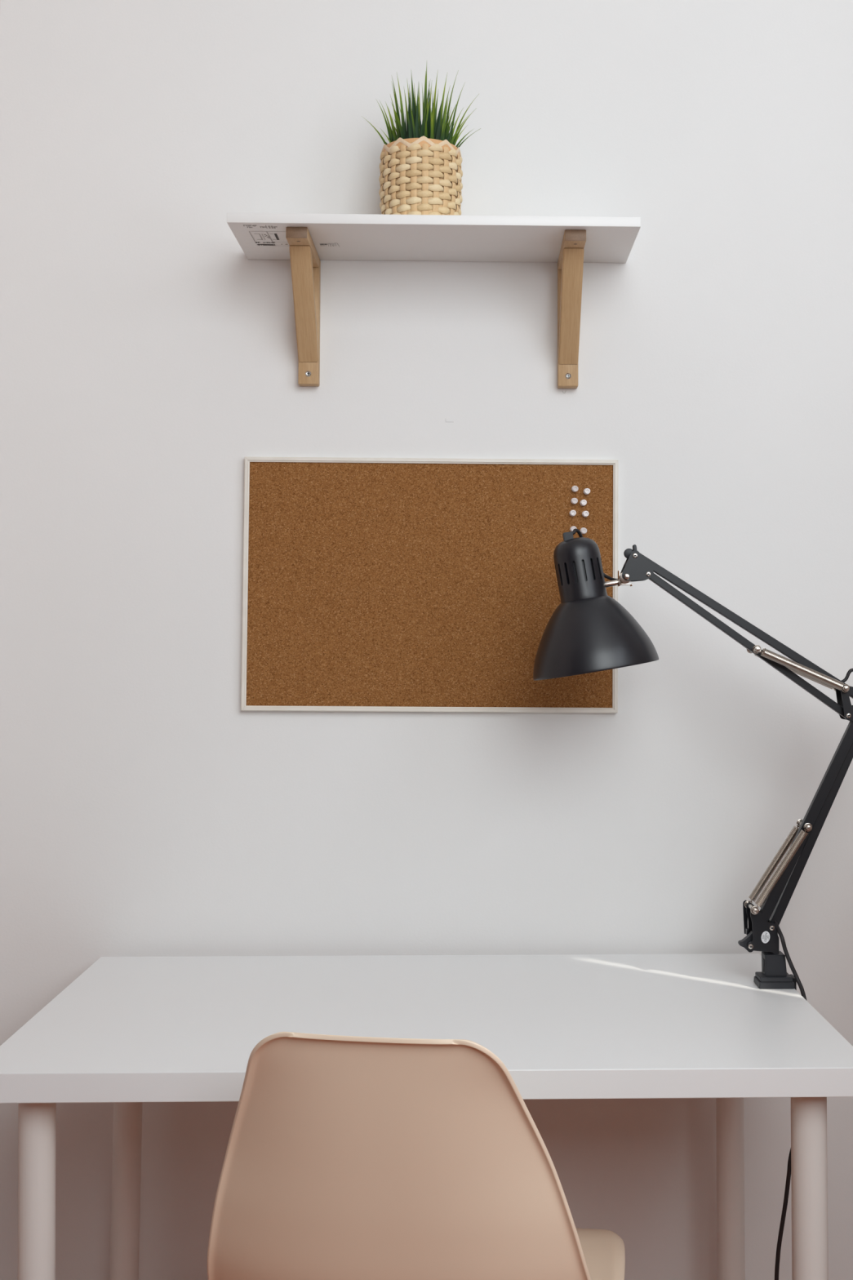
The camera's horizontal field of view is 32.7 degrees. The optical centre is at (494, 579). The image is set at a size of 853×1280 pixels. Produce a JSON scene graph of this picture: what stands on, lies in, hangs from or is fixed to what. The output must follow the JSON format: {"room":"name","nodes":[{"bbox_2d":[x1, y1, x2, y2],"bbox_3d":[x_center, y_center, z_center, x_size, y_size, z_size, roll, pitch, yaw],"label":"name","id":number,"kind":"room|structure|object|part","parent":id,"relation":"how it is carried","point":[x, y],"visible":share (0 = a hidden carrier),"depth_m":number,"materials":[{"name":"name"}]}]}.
{"room":"home office","nodes":[
{"label":"home office","id":0,"kind":"room"},
{"bbox_2d":[0,0,852,1279],"bbox_3d":[-0.630,-0.268,2.329,3.700,3.350,0.151,0,-3,-1],"label":"wall","id":1,"kind":"structure","parent":0,"point":[144,354],"depth_m":2.26,"materials":[{"name":"paint"}]},
{"bbox_2d":[285,226,320,386],"bbox_3d":[-0.287,-0.404,2.175,0.031,0.199,0.182,0,-3,-1],"label":"shelf bracket","id":2,"kind":"object","parent":1,"relation":"attached to","point":[305,263],"visible":1,"depth_m":2.19,"materials":[{"name":"brown wood"}]},
{"bbox_3d":[-0.287,-0.495,2.169,0.031,0.017,0.160,0,-3,-1],"label":"arm","id":3,"kind":"part","parent":2,"relation":"part of"},
{"bbox_2d":[240,456,618,712],"bbox_3d":[-0.099,0.009,2.242,0.578,0.391,0.014,0,-3,-1],"label":"cork board","id":4,"kind":"object","parent":1,"relation":"attached to","point":[370,584],"visible":0.97,"depth_m":2.24,"materials":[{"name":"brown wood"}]},
{"bbox_3d":[-0.384,0.006,2.238,0.008,0.391,0.014,0,-3,-1],"label":"frame rail","id":5,"kind":"part","parent":4,"relation":"part of","materials":[{"name":"white wood"}]},
{"bbox_3d":[-0.100,0.200,2.233,0.578,0.008,0.014,0,-3,-1],"label":"frame rail","id":6,"kind":"part","parent":4,"relation":"part of","materials":[{"name":"white wood"}]},
{"bbox_3d":[-0.098,-0.183,2.251,0.578,0.008,0.014,0,-3,-1],"label":"frame rail","id":7,"kind":"part","parent":4,"relation":"part of","materials":[{"name":"white wood"}]},
{"bbox_2d":[569,510,576,516],"bbox_3d":[0.120,-0.102,2.247,0.010,0.010,0.018,0,-1,-4],"label":"pin","id":8,"kind":"object","parent":4,"relation":"attached to","point":[572,513],"visible":1,"depth_m":2.24,"materials":[{"name":"white plastic"}]},
{"bbox_2d":[569,525,577,531],"bbox_3d":[0.121,-0.077,2.245,0.010,0.010,0.018,0,-1,-4],"label":"pin","id":9,"kind":"object","parent":4,"relation":"attached to","point":[573,527],"visible":0.65,"depth_m":2.24,"materials":[{"name":"white plastic"}]},
{"bbox_2d":[570,497,577,504],"bbox_3d":[0.123,-0.121,2.247,0.010,0.010,0.018,0,-3,-5],"label":"pin","id":10,"kind":"object","parent":4,"relation":"attached to","point":[574,500],"visible":1,"depth_m":2.24,"materials":[{"name":"white plastic"}]},
{"bbox_2d":[571,485,578,492],"bbox_3d":[0.124,-0.140,2.248,0.010,0.010,0.018,0,-3,-4],"label":"pin","id":11,"kind":"object","parent":4,"relation":"attached to","point":[575,488],"visible":1,"depth_m":2.24,"materials":[{"name":"white plastic"}]},
{"bbox_2d":[580,527,586,533],"bbox_3d":[0.137,-0.075,2.245,0.010,0.010,0.018,0,-3,-5],"label":"pin","id":12,"kind":"object","parent":4,"relation":"attached to","point":[583,530],"visible":1,"depth_m":2.24,"materials":[{"name":"white plastic"}]},
{"bbox_2d":[580,499,586,506],"bbox_3d":[0.137,-0.118,2.248,0.010,0.010,0.018,0,-3,-5],"label":"pin","id":13,"kind":"object","parent":4,"relation":"attached to","point":[583,502],"visible":1,"depth_m":2.24,"materials":[{"name":"white plastic"}]},
{"bbox_2d":[582,511,589,517],"bbox_3d":[0.140,-0.101,2.247,0.010,0.010,0.018,0,-1,-6],"label":"pin","id":14,"kind":"object","parent":4,"relation":"attached to","point":[585,513],"visible":1,"depth_m":2.24,"materials":[{"name":"white plastic"}]},
{"bbox_2d":[583,488,590,494],"bbox_3d":[0.142,-0.136,2.248,0.010,0.010,0.018,0,-1,-6],"label":"pin","id":15,"kind":"object","parent":4,"relation":"attached to","point":[587,491],"visible":1,"depth_m":2.24,"materials":[{"name":"white plastic"}]},
{"bbox_3d":[0.186,0.011,2.247,0.008,0.391,0.014,0,-3,-1],"label":"frame rail","id":16,"kind":"part","parent":4,"relation":"part of","materials":[{"name":"white wood"}]},
{"bbox_2d":[226,213,640,262],"bbox_3d":[-0.088,-0.509,2.175,0.592,0.016,0.197,0,-3,-1],"label":"wall shelf","id":17,"kind":"object","parent":1,"relation":"attached to","point":[260,236],"visible":0.98,"depth_m":2.13,"materials":[{"name":"white wood"}]},
{"bbox_2d":[378,136,462,215],"bbox_3d":[-0.111,-0.581,2.167,0.125,0.123,0.124,-2,-3,32],"label":"woven basket","id":18,"kind":"object","parent":17,"relation":"on","point":[422,175],"visible":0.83,"depth_m":2.12,"materials":[{"name":"beige wicker"}]},
{"bbox_2d":[362,66,480,147],"bbox_3d":[-0.109,-0.649,2.172,0.138,0.252,0.119,-2,-3,39],"label":"potted grass","id":19,"kind":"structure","parent":18,"relation":"in","point":[432,127],"depth_m":2.15,"materials":[{"name":"green plant"}]},
{"bbox_2d":[557,229,586,388],"bbox_3d":[0.115,-0.401,2.181,0.031,0.199,0.182,0,-3,-1],"label":"shelf bracket","id":20,"kind":"object","parent":1,"relation":"attached to","point":[571,259],"visible":1,"depth_m":2.19,"materials":[{"name":"brown wood"}]},
{"bbox_3d":[0.115,-0.493,2.175,0.031,0.017,0.160,0,-3,-1],"label":"arm","id":21,"kind":"part","parent":20,"relation":"part of"},
{"bbox_3d":[-0.608,1.278,0.629,3.700,0.100,3.100,0,-3,-1],"label":"floor","id":22,"kind":"structure","parent":0,"visible":0},
{"bbox_2d":[206,1031,625,1279],"bbox_3d":[-0.083,0.866,1.623,0.449,0.826,0.486,0,-3,9],"label":"chair","id":23,"kind":"object","parent":22,"relation":"on","point":[347,1157],"visible":1,"depth_m":1.44,"materials":[{"name":"beige plastic"}]},
{"bbox_2d":[0,953,852,1279],"bbox_3d":[-0.086,0.921,1.880,0.997,0.734,0.602,0,-3,-2],"label":"desk","id":24,"kind":"object","parent":22,"relation":"on","point":[128,1032],"visible":0.98,"depth_m":1.80,"materials":[{"name":"white paint"}]},
{"bbox_3d":[-0.512,0.920,1.620,0.049,0.687,0.041,0,-3,-2],"label":"leg","id":25,"kind":"part","parent":24,"relation":"part of","materials":[{"name":"white metal"}]},
{"bbox_3d":[-0.532,0.942,2.089,0.047,0.687,0.041,0,-3,-2],"label":"leg","id":26,"kind":"part","parent":24,"relation":"part of","materials":[{"name":"white metal"}]},
{"bbox_2d":[533,528,852,1279],"bbox_3d":[0.351,0.612,2.018,0.597,1.367,0.191,0,-3,-4],"label":"desk lamp","id":27,"kind":"object","parent":24,"relation":"attached to","point":[589,631],"visible":0.98,"depth_m":2.01,"materials":[{"name":"black metal"}]},
{"bbox_2d":[559,558,600,585],"bbox_3d":[0.120,-0.008,2.038,0.066,0.081,0.058,0,-3,-1],"label":"vent slots","id":28,"kind":"object","parent":27,"relation":"attached to","point":[572,571],"depth_m":2.01,"materials":[{"name":"black plastic"}]},
{"bbox_3d":[0.151,-0.033,2.054,0.100,0.075,0.045,0,-3,-1],"label":"head cord","id":29,"kind":"part","parent":27,"relation":"part of","materials":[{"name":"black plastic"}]},
{"bbox_3d":[0.141,0.082,2.034,0.176,0.119,0.178,0,-3,-1],"label":"lamp shade","id":30,"kind":"part","parent":27,"relation":"part of","materials":[{"name":"black metal"}]},
{"bbox_3d":[0.164,0.007,2.038,0.028,0.014,0.010,0,-3,-1],"label":"head stem","id":31,"kind":"part","parent":27,"relation":"part of","materials":[{"name":"silver metal"}]},
{"bbox_3d":[0.199,-0.018,2.055,0.044,0.042,0.002,0,-3,-1],"label":"head joint plate","id":32,"kind":"part","parent":27,"relation":"part of","materials":[{"name":"black metal"}]},
{"bbox_3d":[0.199,-0.019,2.025,0.044,0.042,0.002,0,-3,-1],"label":"head joint plate","id":33,"kind":"part","parent":27,"relation":"part of","materials":[{"name":"black metal"}]},
{"bbox_3d":[0.371,0.486,2.034,0.042,0.066,0.002,0,-3,-1],"label":"joint plate","id":34,"kind":"part","parent":27,"relation":"part of","materials":[{"name":"black metal"}]},
{"bbox_3d":[0.371,0.485,2.004,0.042,0.066,0.002,0,-3,-1],"label":"joint plate","id":35,"kind":"part","parent":27,"relation":"part of","materials":[{"name":"black metal"}]},
{"bbox_3d":[0.487,0.882,2.037,0.340,0.830,0.078,2,-4,-40],"label":"cord","id":36,"kind":"part","parent":27,"relation":"part of","materials":[{"name":"black plastic"}]},
{"bbox_3d":[0.505,0.178,2.050,0.047,0.056,0.002,0,-3,-1],"label":"elbow plate","id":37,"kind":"part","parent":27,"relation":"part of","materials":[{"name":"black metal"}]},
{"bbox_3d":[0.505,0.177,2.021,0.047,0.056,0.002,0,-3,-1],"label":"elbow plate","id":38,"kind":"part","parent":27,"relation":"part of","materials":[{"name":"black metal"}]},
{"bbox_3d":[0.462,0.300,2.033,0.139,0.350,0.013,0,-3,-1],"label":"arm cord","id":39,"kind":"part","parent":27,"relation":"part of","materials":[{"name":"black plastic"}]},
{"bbox_3d":[0.344,0.945,2.116,0.041,0.687,0.041,0,-3,-2],"label":"leg","id":40,"kind":"part","parent":24,"relation":"part of","materials":[{"name":"white metal"}]},
{"bbox_3d":[0.359,0.923,1.646,0.041,0.687,0.041,0,-3,-2],"label":"leg","id":41,"kind":"part","parent":24,"relation":"part of","materials":[{"name":"white metal"}]}
]}

